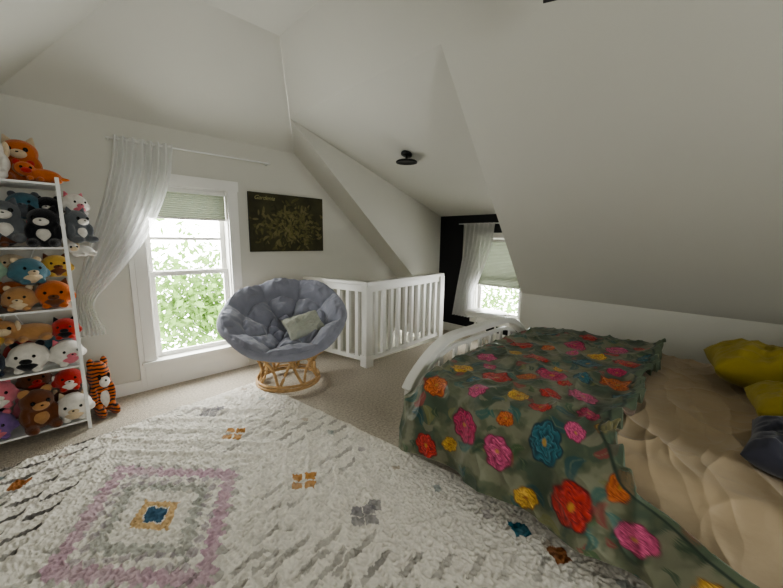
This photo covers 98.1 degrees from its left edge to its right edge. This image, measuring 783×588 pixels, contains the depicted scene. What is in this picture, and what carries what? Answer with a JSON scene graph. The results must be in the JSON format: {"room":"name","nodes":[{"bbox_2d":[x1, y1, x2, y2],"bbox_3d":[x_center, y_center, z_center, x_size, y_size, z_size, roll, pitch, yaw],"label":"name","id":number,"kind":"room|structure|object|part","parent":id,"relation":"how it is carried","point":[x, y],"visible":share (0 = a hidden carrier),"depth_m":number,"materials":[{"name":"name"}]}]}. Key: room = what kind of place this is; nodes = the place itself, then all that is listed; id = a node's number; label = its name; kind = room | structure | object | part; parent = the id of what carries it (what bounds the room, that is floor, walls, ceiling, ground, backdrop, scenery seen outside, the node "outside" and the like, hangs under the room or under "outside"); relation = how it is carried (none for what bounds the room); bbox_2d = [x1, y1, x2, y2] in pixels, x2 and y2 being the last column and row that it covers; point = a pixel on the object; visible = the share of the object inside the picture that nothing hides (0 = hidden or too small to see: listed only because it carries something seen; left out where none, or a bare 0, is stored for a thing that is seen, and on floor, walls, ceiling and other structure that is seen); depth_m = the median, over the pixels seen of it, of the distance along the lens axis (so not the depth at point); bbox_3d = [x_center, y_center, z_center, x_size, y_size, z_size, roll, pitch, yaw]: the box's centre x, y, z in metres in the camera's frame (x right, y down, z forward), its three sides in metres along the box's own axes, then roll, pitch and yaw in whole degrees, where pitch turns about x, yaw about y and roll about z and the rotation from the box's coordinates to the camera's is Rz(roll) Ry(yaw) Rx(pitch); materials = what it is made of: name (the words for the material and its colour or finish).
{"room":"bedroom","nodes":[
{"label":"bedroom","id":0,"kind":"room"},
{"bbox_2d":[0,0,105,85],"bbox_3d":[-0.865,-0.640,-0.105,2.349,1.926,6.420,-8,13,-44],"label":"ceiling","id":1,"kind":"structure","parent":0,"point":[28,28],"depth_m":2.01,"materials":[{"name":"paint"}]},
{"bbox_2d":[0,0,293,152],"bbox_3d":[-1.612,-1.776,2.789,2.590,0.610,1.030,-8,13,-44],"label":"ceiling","id":2,"kind":"structure","parent":0,"point":[193,66],"depth_m":2.64,"materials":[{"name":"paint"}]},
{"bbox_2d":[0,94,396,408],"bbox_3d":[-1.915,-0.373,3.461,5.750,2.500,0.001,-8,13,-44],"label":"wall","id":3,"kind":"structure","parent":0,"point":[71,143],"depth_m":3.11,"materials":[{"name":"paint"}]},
{"bbox_2d":[11,358,257,412],"bbox_3d":[-2.505,0.888,3.076,4.080,0.115,0.020,-8,13,-44],"label":"baseboard","id":4,"kind":"structure","parent":3,"relation":"attached to","point":[125,389],"depth_m":3.15,"materials":[{"name":"paint"}]},
{"bbox_2d":[105,136,269,165],"bbox_3d":[-1.862,-1.362,3.285,1.400,0.026,0.083,-8,13,-44],"label":"curtain rod","id":5,"kind":"object","parent":3,"relation":"attached to","point":[107,137],"visible":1,"depth_m":3.25,"materials":[{"name":"white metal"}]},
{"bbox_2d":[76,134,171,337],"bbox_3d":[-2.288,-0.496,2.947,0.786,1.656,0.080,-8,13,-44],"label":"curtain","id":6,"kind":"object","parent":5,"relation":"hanging from","point":[139,175],"visible":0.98,"depth_m":2.90,"materials":[{"name":"white fabric"}]},
{"bbox_2d":[128,257,247,391],"bbox_3d":[-1.992,-0.128,3.411,1.000,2.030,0.022,-8,13,-44],"label":"trim","id":7,"kind":"structure","parent":3,"relation":"attached to","point":[159,380],"depth_m":3.34,"materials":[{"name":"paint"}]},
{"bbox_2d":[133,174,243,376],"bbox_3d":[-2.020,-0.200,3.443,0.980,1.900,0.200,-8,13,-44],"label":"window","id":8,"kind":"structure","parent":3,"relation":"in","point":[157,361],"depth_m":3.41,"materials":[{"name":"paint"}]},
{"bbox_2d":[157,187,225,220],"bbox_3d":[-2.008,-0.878,3.332,0.710,0.295,0.041,-8,13,-44],"label":"window shade","id":9,"kind":"object","parent":8,"relation":"attached to","point":[179,203],"visible":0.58,"depth_m":3.37,"materials":[{"name":"fabric"}]},
{"bbox_3d":[-2.010,-0.742,3.354,0.710,0.020,0.032,-8,13,-44],"label":"rail","id":10,"kind":"part","parent":9,"relation":"part of","materials":[{"name":"paint"}]},
{"bbox_3d":[-2.006,-1.004,3.312,0.710,0.040,0.041,-8,13,-44],"label":"head rail","id":11,"kind":"part","parent":9,"relation":"part of","materials":[{"name":"paint"}]},
{"bbox_2d":[247,191,322,251],"bbox_3d":[-1.224,-0.837,4.046,0.940,0.650,0.024,-8,13,-44],"label":"wall art","id":12,"kind":"object","parent":3,"relation":"attached to","point":[277,222],"visible":1,"depth_m":3.99,"materials":[{"name":"paper"}]},
{"bbox_2d":[0,329,487,475],"bbox_3d":[0.515,1.222,1.593,6.300,0.001,6.420,-8,13,-44],"label":"floor","id":13,"kind":"structure","parent":0,"point":[371,400],"depth_m":3.15,"materials":[{"name":"carpet"}]},
{"bbox_2d":[0,177,91,443],"bbox_3d":[-2.668,0.127,2.355,0.702,1.840,0.402,-8,13,-44],"label":"bookcase","id":14,"kind":"object","parent":13,"relation":"on","point":[17,433],"visible":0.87,"depth_m":2.39,"materials":[{"name":"white wood"}]},
{"bbox_2d":[0,354,5,376],"bbox_3d":[-2.666,0.461,2.233,0.186,0.193,0.178,-3,10,-25],"label":"plush toy","id":15,"kind":"object","parent":14,"relation":"on","point":[2,358],"visible":0.88,"depth_m":2.26,"materials":[{"name":"fabric"}]},
{"bbox_2d":[0,319,4,346],"bbox_3d":[-2.691,0.271,2.256,0.194,0.201,0.193,2,9,6],"label":"plush toy","id":16,"kind":"object","parent":15,"relation":"on","point":[2,340],"visible":0.34,"depth_m":2.28,"materials":[{"name":"fur"}]},
{"bbox_2d":[0,141,10,178],"bbox_3d":[-2.523,-0.854,2.129,0.190,0.253,0.195,-6,11,-35],"label":"plush toy","id":17,"kind":"object","parent":14,"relation":"on","point":[5,165],"visible":0.98,"depth_m":2.15,"materials":[{"name":"fabric"}]},
{"bbox_2d":[0,236,16,246],"bbox_3d":[-2.553,-0.356,2.151,0.137,0.118,0.271,9,12,42],"label":"plush toy","id":18,"kind":"object","parent":14,"relation":"on","point":[4,241],"visible":0.88,"depth_m":2.19,"materials":[{"name":"fabric"}]},
{"bbox_2d":[0,409,19,439],"bbox_3d":[-2.672,0.886,2.299,0.186,0.193,0.178,0,9,-2],"label":"plush toy","id":19,"kind":"object","parent":14,"relation":"on","point":[8,421],"visible":1,"depth_m":2.30,"materials":[{"name":"fabric"}]},
{"bbox_2d":[0,380,20,408],"bbox_3d":[-2.691,0.684,2.314,0.193,0.208,0.193,-1,9,-8],"label":"plush toy","id":20,"kind":"object","parent":19,"relation":"on","point":[9,391],"visible":0.94,"depth_m":2.32,"materials":[{"name":"fabric"}]},
{"bbox_2d":[0,281,25,308],"bbox_3d":[-2.685,-0.005,2.409,0.178,0.198,0.186,0,9,-5],"label":"plush toy","id":21,"kind":"object","parent":14,"relation":"on","point":[11,284],"visible":0.12,"depth_m":2.36,"materials":[{"name":"fabric"}]},
{"bbox_2d":[0,254,23,275],"bbox_3d":[-2.666,-0.203,2.391,0.156,0.155,0.156,0,9,-2],"label":"plush toy","id":22,"kind":"object","parent":21,"relation":"on","point":[4,259],"visible":0.3,"depth_m":2.34,"materials":[{"name":"fabric"}]},
{"bbox_2d":[0,197,26,243],"bbox_3d":[-2.522,-0.479,2.208,0.229,0.309,0.206,8,12,38],"label":"plush toy","id":23,"kind":"object","parent":14,"relation":"on","point":[12,225],"visible":0.92,"depth_m":2.21,"materials":[{"name":"fabric"}]},
{"bbox_2d":[12,398,20,418],"bbox_3d":[-2.695,0.846,2.548,0.186,0.193,0.178,-2,9,-16],"label":"plush toy","id":24,"kind":"object","parent":14,"relation":"on","point":[16,410],"visible":0.12,"depth_m":2.46,"materials":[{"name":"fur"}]},
{"bbox_2d":[15,372,53,390],"bbox_3d":[-2.664,0.631,2.538,0.175,0.182,0.174,-1,9,-10],"label":"plush toy","id":25,"kind":"object","parent":24,"relation":"on","point":[37,381],"visible":0.56,"depth_m":2.48,"materials":[{"name":"fabric"}]},
{"bbox_2d":[2,340,35,357],"bbox_3d":[-2.689,0.422,2.480,0.186,0.193,0.178,0,9,-7],"label":"plush toy","id":26,"kind":"object","parent":14,"relation":"on","point":[7,349],"visible":0.12,"depth_m":2.40,"materials":[{"name":"fur"}]},
{"bbox_2d":[1,285,38,311],"bbox_3d":[-2.519,0.026,2.304,0.168,0.173,0.160,1,9,4],"label":"plush toy","id":27,"kind":"object","parent":14,"relation":"on","point":[19,297],"visible":0.98,"depth_m":2.26,"materials":[{"name":"fabric"}]},
{"bbox_2d":[7,256,50,284],"bbox_3d":[-2.495,-0.160,2.335,0.184,0.191,0.184,-3,10,-20],"label":"plush toy","id":28,"kind":"object","parent":27,"relation":"on","point":[24,271],"visible":1,"depth_m":2.29,"materials":[{"name":"fabric"}]},
{"bbox_2d":[1,134,42,180],"bbox_3d":[-2.538,-0.918,2.324,0.213,0.320,0.225,-6,11,-38],"label":"plush toy","id":29,"kind":"object","parent":14,"relation":"on","point":[26,150],"visible":0.39,"depth_m":2.29,"materials":[{"name":"fabric"}]},
{"bbox_2d":[5,340,49,374],"bbox_3d":[-2.523,0.432,2.368,0.205,0.212,0.196,2,9,7],"label":"plush toy","id":30,"kind":"object","parent":14,"relation":"on","point":[29,356],"visible":0.98,"depth_m":2.31,"materials":[{"name":"fabric"}]},
{"bbox_2d":[0,320,52,344],"bbox_3d":[-2.535,0.252,2.371,0.186,0.165,0.377,8,12,39],"label":"plush toy","id":31,"kind":"object","parent":30,"relation":"on","point":[10,331],"visible":0.94,"depth_m":2.33,"materials":[{"name":"fur"}]},
{"bbox_2d":[17,384,62,435],"bbox_3d":[-2.500,0.814,2.413,0.225,0.311,0.213,6,10,28],"label":"plush toy","id":32,"kind":"object","parent":14,"relation":"on","point":[38,407],"visible":0.98,"depth_m":2.38,"materials":[{"name":"fabric"}]},
{"bbox_2d":[12,158,69,183],"bbox_3d":[-2.367,-0.824,2.308,0.144,0.138,0.277,7,11,34],"label":"plush toy","id":33,"kind":"object","parent":14,"relation":"on","point":[27,169],"visible":0.86,"depth_m":2.26,"materials":[{"name":"fabric"}]},
{"bbox_2d":[24,204,61,246],"bbox_3d":[-2.376,-0.464,2.321,0.191,0.288,0.202,-5,11,-34],"label":"plush toy","id":34,"kind":"object","parent":14,"relation":"on","point":[42,228],"visible":0.98,"depth_m":2.29,"materials":[{"name":"fabric"}]},
{"bbox_2d":[32,279,56,304],"bbox_3d":[-2.550,-0.017,2.542,0.178,0.182,0.186,2,9,7],"label":"plush toy","id":35,"kind":"object","parent":14,"relation":"on","point":[36,285],"visible":0.11,"depth_m":2.47,"materials":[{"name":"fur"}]},
{"bbox_2d":[41,253,74,276],"bbox_3d":[-2.510,-0.217,2.545,0.165,0.178,0.165,0,9,-8],"label":"plush toy","id":36,"kind":"object","parent":35,"relation":"on","point":[56,264],"visible":0.67,"depth_m":2.50,"materials":[{"name":"fabric"}]},
{"bbox_2d":[35,278,76,308],"bbox_3d":[-2.397,-0.008,2.419,0.196,0.208,0.187,1,9,1],"label":"plush toy","id":37,"kind":"object","parent":14,"relation":"on","point":[50,294],"visible":0.88,"depth_m":2.37,"materials":[{"name":"fabric"}]},
{"bbox_2d":[44,336,71,349],"bbox_3d":[-2.554,0.403,2.611,0.186,0.193,0.178,1,9,-1],"label":"plush toy","id":38,"kind":"object","parent":14,"relation":"on","point":[48,343],"visible":0.1,"depth_m":2.54,"materials":[{"name":"fur"}]},
{"bbox_2d":[53,389,79,401],"bbox_3d":[-2.559,0.824,2.679,0.186,0.198,0.178,-1,9,-12],"label":"plush toy","id":39,"kind":"object","parent":14,"relation":"on","point":[55,392],"visible":0.18,"depth_m":2.63,"materials":[{"name":"fabric"}]},
{"bbox_2d":[49,337,86,366],"bbox_3d":[-2.388,0.419,2.503,0.186,0.198,0.178,-3,10,-21],"label":"plush toy","id":40,"kind":"object","parent":14,"relation":"on","point":[63,353],"visible":0.9,"depth_m":2.45,"materials":[{"name":"fabric"}]},
{"bbox_2d":[52,316,81,339],"bbox_3d":[-2.420,0.249,2.522,0.156,0.168,0.156,2,9,8],"label":"plush toy","id":41,"kind":"object","parent":40,"relation":"on","point":[63,328],"visible":0.88,"depth_m":2.48,"materials":[{"name":"fur"}]},
{"bbox_3d":[-2.559,0.069,2.724,0.022,1.840,0.022,-8,13,-44],"label":"post","id":42,"kind":"part","parent":14,"relation":"part of","materials":[{"name":"white wood"}]},
{"bbox_3d":[-2.292,0.115,2.457,0.022,1.840,0.022,-8,13,-44],"label":"post","id":43,"kind":"part","parent":14,"relation":"part of","materials":[{"name":"white wood"}]},
{"bbox_2d":[61,191,89,214],"bbox_3d":[-2.349,-0.669,2.517,0.151,0.169,0.159,-3,10,-25],"label":"plush toy","id":44,"kind":"object","parent":14,"relation":"attached to","point":[72,201],"visible":0.69,"depth_m":2.48,"materials":[{"name":"fabric"}]},
{"bbox_2d":[57,390,94,422],"bbox_3d":[-2.397,0.835,2.565,0.196,0.218,0.205,2,9,9],"label":"plush toy","id":45,"kind":"object","parent":14,"relation":"on","point":[72,406],"visible":0.88,"depth_m":2.51,"materials":[{"name":"fabric"}]},
{"bbox_2d":[51,368,85,392],"bbox_3d":[-2.447,0.647,2.578,0.165,0.164,0.166,1,9,-1],"label":"plush toy","id":46,"kind":"object","parent":45,"relation":"on","point":[67,379],"visible":0.86,"depth_m":2.53,"materials":[{"name":"fabric"}]},
{"bbox_2d":[62,242,97,256],"bbox_3d":[-2.287,-0.330,2.509,0.121,0.105,0.239,3,9,16],"label":"plush toy","id":47,"kind":"object","parent":14,"relation":"on","point":[76,250],"visible":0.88,"depth_m":2.48,"materials":[{"name":"fabric"}]},
{"bbox_2d":[64,206,98,242],"bbox_3d":[-2.262,-0.498,2.462,0.180,0.256,0.170,3,9,11],"label":"plush toy","id":48,"kind":"object","parent":14,"relation":"attached to","point":[78,228],"visible":0.94,"depth_m":2.42,"materials":[{"name":"fabric"}]},
{"bbox_3d":[-2.636,0.031,2.182,0.180,0.198,0.218,6,10,28],"label":"plush toy","id":49,"kind":"object","parent":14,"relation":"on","visible":0},
{"bbox_2d":[0,262,7,280],"bbox_3d":[-2.637,-0.160,2.194,0.184,0.192,0.184,-1,9,-10],"label":"plush toy","id":50,"kind":"object","parent":49,"relation":"on","point":[3,270],"visible":0.92,"depth_m":2.24,"materials":[{"name":"fabric"}]},
{"bbox_3d":[-2.543,-0.446,2.471,0.218,0.193,0.180,-3,10,-24],"label":"plush toy","id":51,"kind":"object","parent":14,"relation":"on","visible":0},
{"bbox_2d":[5,190,38,218],"bbox_3d":[-2.589,-0.626,2.396,0.184,0.192,0.184,2,9,9],"label":"plush toy","id":52,"kind":"object","parent":51,"relation":"on","point":[22,199],"visible":0.48,"depth_m":2.35,"materials":[{"name":"fabric"}]},
{"bbox_2d":[38,196,64,215],"bbox_3d":[-2.503,-0.634,2.479,0.156,0.163,0.156,2,9,9],"label":"plush toy","id":53,"kind":"object","parent":51,"relation":"on","point":[44,202],"visible":0.34,"depth_m":2.44,"materials":[{"name":"fabric"}]},
{"bbox_2d":[86,356,120,418],"bbox_3d":[-2.362,0.755,2.772,0.247,0.487,0.166,5,10,25],"label":"plush toy","id":54,"kind":"object","parent":13,"relation":"on","point":[102,392],"visible":0.96,"depth_m":2.73,"materials":[{"name":"fabric"}]},
{"bbox_2d":[0,382,650,587],"bbox_3d":[-0.815,1.192,1.464,2.953,0.045,3.622,-8,13,-44],"label":"rug","id":55,"kind":"object","parent":13,"relation":"on","point":[247,486],"visible":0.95,"depth_m":1.74,"materials":[{"name":"fabric"}]},
{"bbox_2d":[216,278,346,392],"bbox_3d":[-1.037,0.386,3.327,1.193,1.007,1.069,0,9,-2],"label":"papasan chair","id":56,"kind":"object","parent":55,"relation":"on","point":[249,321],"visible":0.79,"depth_m":3.30,"materials":[{"name":"fabric"}]},
{"bbox_2d":[281,310,324,339],"bbox_3d":[-0.836,0.295,3.255,0.382,0.228,0.204,-6,11,-37],"label":"throw pillow","id":57,"kind":"object","parent":56,"relation":"on","point":[299,326],"visible":0.93,"depth_m":3.20,"materials":[{"name":"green fabric"}]},
{"bbox_2d":[303,273,444,368],"bbox_3d":[-0.130,0.230,4.643,1.816,0.985,1.026,-8,13,-44],"label":"stair railing","id":58,"kind":"object","parent":13,"relation":"on","point":[369,290],"visible":0.84,"depth_m":4.13,"materials":[{"name":"white wood"}]},
{"bbox_3d":[-0.661,-0.161,4.045,1.031,0.040,0.095,7,11,33],"label":"rail","id":59,"kind":"part","parent":58,"relation":"part of","materials":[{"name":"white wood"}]},
{"bbox_3d":[-0.681,0.707,4.188,0.951,0.050,0.045,7,11,33],"label":"rail","id":60,"kind":"part","parent":58,"relation":"part of","materials":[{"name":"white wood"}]},
{"bbox_3d":[-0.279,0.371,3.870,0.110,0.945,0.110,-8,13,-44],"label":"newel post","id":61,"kind":"part","parent":58,"relation":"part of","materials":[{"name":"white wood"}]},
{"bbox_3d":[0.214,-0.199,4.362,0.095,0.040,1.606,8,12,39],"label":"rail","id":62,"kind":"part","parent":58,"relation":"part of","materials":[{"name":"white wood"}]},
{"bbox_3d":[0.208,0.669,4.508,0.045,0.050,1.526,8,12,39],"label":"rail","id":63,"kind":"part","parent":58,"relation":"part of","materials":[{"name":"white wood"}]},
{"bbox_3d":[0.706,0.201,5.024,0.090,0.945,0.090,-8,13,-44],"label":"newel post","id":64,"kind":"part","parent":58,"relation":"part of","materials":[{"name":"white wood"}]},
{"bbox_2d":[402,316,525,452],"bbox_3d":[1.498,0.653,2.072,1.790,1.000,2.268,-8,13,-44],"label":"bed","id":65,"kind":"object","parent":13,"relation":"on","point":[435,353],"visible":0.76,"depth_m":2.51,"materials":[{"name":"white wood"}]},
{"bbox_3d":[0.733,0.401,2.821,1.790,0.314,0.080,-8,13,-44],"label":"rail","id":66,"kind":"part","parent":65,"relation":"part of","materials":[{"name":"white wood"}]},
{"bbox_2d":[398,327,759,587],"bbox_3d":[1.313,0.692,2.082,1.926,0.561,1.824,-8,13,-44],"label":"duvet","id":67,"kind":"object","parent":65,"relation":"on","point":[529,419],"visible":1,"depth_m":1.62,"materials":[{"name":"multicoloured fabric"}]},
{"bbox_2d":[616,353,782,587],"bbox_3d":[1.752,0.776,1.725,1.812,0.414,1.233,-8,13,-44],"label":"sheet","id":68,"kind":"object","parent":65,"relation":"on","point":[686,439],"visible":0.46,"depth_m":1.31,"materials":[{"name":"beige fabric"}]},
{"bbox_2d":[703,338,782,387],"bbox_3d":[2.247,0.420,1.931,0.660,0.292,0.508,7,10,36],"label":"pillow","id":69,"kind":"object","parent":68,"relation":"on","point":[740,362],"visible":0.77,"depth_m":1.90,"materials":[{"name":"yellow fabric"}]},
{"bbox_2d":[740,416,782,478],"bbox_3d":[1.590,0.594,1.220,0.360,0.192,0.440,-6,12,-38],"label":"pillow","id":70,"kind":"object","parent":68,"relation":"on","point":[763,450],"visible":1,"depth_m":1.26,"materials":[{"name":"fabric"}]},
{"bbox_2d":[744,380,782,416],"bbox_3d":[1.918,0.530,1.507,0.460,0.223,0.380,8,12,39],"label":"pillow","id":71,"kind":"object","parent":68,"relation":"on","point":[766,396],"visible":0.68,"depth_m":1.56,"materials":[{"name":"yellow fabric"}]},
{"bbox_2d":[465,308,506,345],"bbox_3d":[1.251,0.496,4.579,0.540,0.521,0.540,-8,13,-44],"label":"side table","id":72,"kind":"object","parent":13,"relation":"on","point":[484,313],"visible":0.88,"depth_m":4.50,"materials":[{"name":"white wood"}]},
{"bbox_2d":[201,0,319,35],"bbox_3d":[0.632,-1.699,0.552,1.110,0.001,5.500,-8,13,-44],"label":"ceiling","id":73,"kind":"structure","parent":0,"point":[274,16],"depth_m":2.42,"materials":[{"name":"paint"}]},
{"bbox_2d":[291,119,440,331],"bbox_3d":[-0.140,-0.623,4.621,2.599,2.676,0.001,-8,13,-44],"label":"wall","id":74,"kind":"structure","parent":0,"point":[412,230],"depth_m":4.71,"materials":[{"name":"paint"}]},
{"bbox_2d":[335,329,436,360],"bbox_3d":[-0.085,1.875,5.078,1.550,2.400,0.840,-8,13,-44],"label":"wall","id":75,"kind":"structure","parent":0,"point":[432,338],"depth_m":5.40,"materials":[{"name":"paint"}]},
{"bbox_2d":[290,44,495,216],"bbox_3d":[0.553,-1.409,3.796,2.599,0.846,1.940,-8,13,-44],"label":"ceiling","id":76,"kind":"structure","parent":0,"point":[414,106],"depth_m":3.33,"materials":[{"name":"paint"}]},
{"bbox_2d":[396,150,416,164],"bbox_3d":[0.163,-1.470,3.653,0.230,0.116,0.230,-8,13,-44],"label":"ceiling light","id":77,"kind":"object","parent":76,"relation":"attached to","point":[407,154],"visible":1,"depth_m":3.64,"materials":[{"name":"black metal"}]},
{"bbox_3d":[0.163,-1.429,3.660,0.230,0.033,0.230,-8,13,-44],"label":"lamp shade","id":78,"kind":"part","parent":77,"relation":"part of","materials":[{"name":"black metal"}]},
{"bbox_2d":[439,214,517,335],"bbox_3d":[1.346,-0.273,5.018,0.001,1.900,1.670,-8,13,-44],"label":"wall","id":79,"kind":"structure","parent":0,"point":[451,234],"depth_m":5.37,"materials":[{"name":"black paint"}]},
{"bbox_2d":[443,322,504,341],"bbox_3d":[1.345,0.605,5.133,0.020,0.130,1.620,-8,13,-44],"label":"baseboard","id":80,"kind":"structure","parent":79,"relation":"attached to","point":[446,326],"depth_m":5.43,"materials":[{"name":"paint"}]},
{"bbox_2d":[459,222,498,224],"bbox_3d":[1.397,-0.991,4.761,0.016,0.016,1.070,-8,13,-44],"label":"curtain rod","id":81,"kind":"object","parent":79,"relation":"attached to","point":[496,222],"visible":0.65,"depth_m":4.90,"materials":[{"name":"white metal"}]},
{"bbox_2d":[452,222,494,317],"bbox_3d":[1.202,-0.337,5.056,0.060,1.410,0.660,-8,13,-44],"label":"curtain","id":82,"kind":"object","parent":81,"relation":"hanging from","point":[477,238],"visible":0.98,"depth_m":5.04,"materials":[{"name":"white fabric"}]},
{"bbox_2d":[469,233,521,330],"bbox_3d":[1.546,-0.198,4.882,0.200,1.340,0.880,-8,13,-44],"label":"window","id":83,"kind":"structure","parent":79,"relation":"in","point":[478,295],"depth_m":4.87,"materials":[{"name":"paint"}]},
{"bbox_2d":[478,239,519,289],"bbox_3d":[1.546,-0.437,4.840,0.041,0.685,0.670,-8,13,-44],"label":"window shade","id":84,"kind":"object","parent":83,"relation":"attached to","point":[498,271],"visible":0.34,"depth_m":4.85,"materials":[{"name":"fabric"}]},
{"bbox_3d":[1.550,-0.756,4.790,0.041,0.040,0.670,-8,13,-44],"label":"head rail","id":85,"kind":"part","parent":84,"relation":"part of","materials":[{"name":"paint"}]},
{"bbox_3d":[1.542,-0.109,4.893,0.032,0.020,0.670,-8,13,-44],"label":"rail","id":86,"kind":"part","parent":84,"relation":"part of","materials":[{"name":"paint"}]},
{"bbox_2d":[279,0,782,324],"bbox_3d":[1.488,-0.837,2.209,2.444,2.200,6.420,-8,13,-44],"label":"ceiling","id":87,"kind":"structure","parent":0,"point":[629,152],"depth_m":2.18,"materials":[{"name":"paint"}]},
{"bbox_2d":[400,285,782,364],"bbox_3d":[2.339,0.536,3.295,0.001,0.870,6.420,-8,13,-44],"label":"wall","id":88,"kind":"structure","parent":0,"point":[686,335],"depth_m":3.20,"materials":[{"name":"paint"}]},
{"label":"outside","id":89,"kind":"structure","parent":0,"visible":0},
{"bbox_2d":[151,218,224,350],"bbox_3d":[-3.500,0.369,6.471,5.476,4.849,3.490,-8,13,-44],"label":"foliage","id":90,"kind":"object","parent":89,"point":[204,311],"visible":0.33,"depth_m":5.96,"materials":[{"name":"green plant"}]},
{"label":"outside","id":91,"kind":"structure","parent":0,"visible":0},
{"bbox_2d":[481,285,518,314],"bbox_3d":[3.038,0.363,9.211,3.302,2.103,5.286,-8,13,-44],"label":"foliage","id":92,"kind":"object","parent":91,"point":[493,302],"visible":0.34,"depth_m":9.27,"materials":[{"name":"green plant"}]}
]}

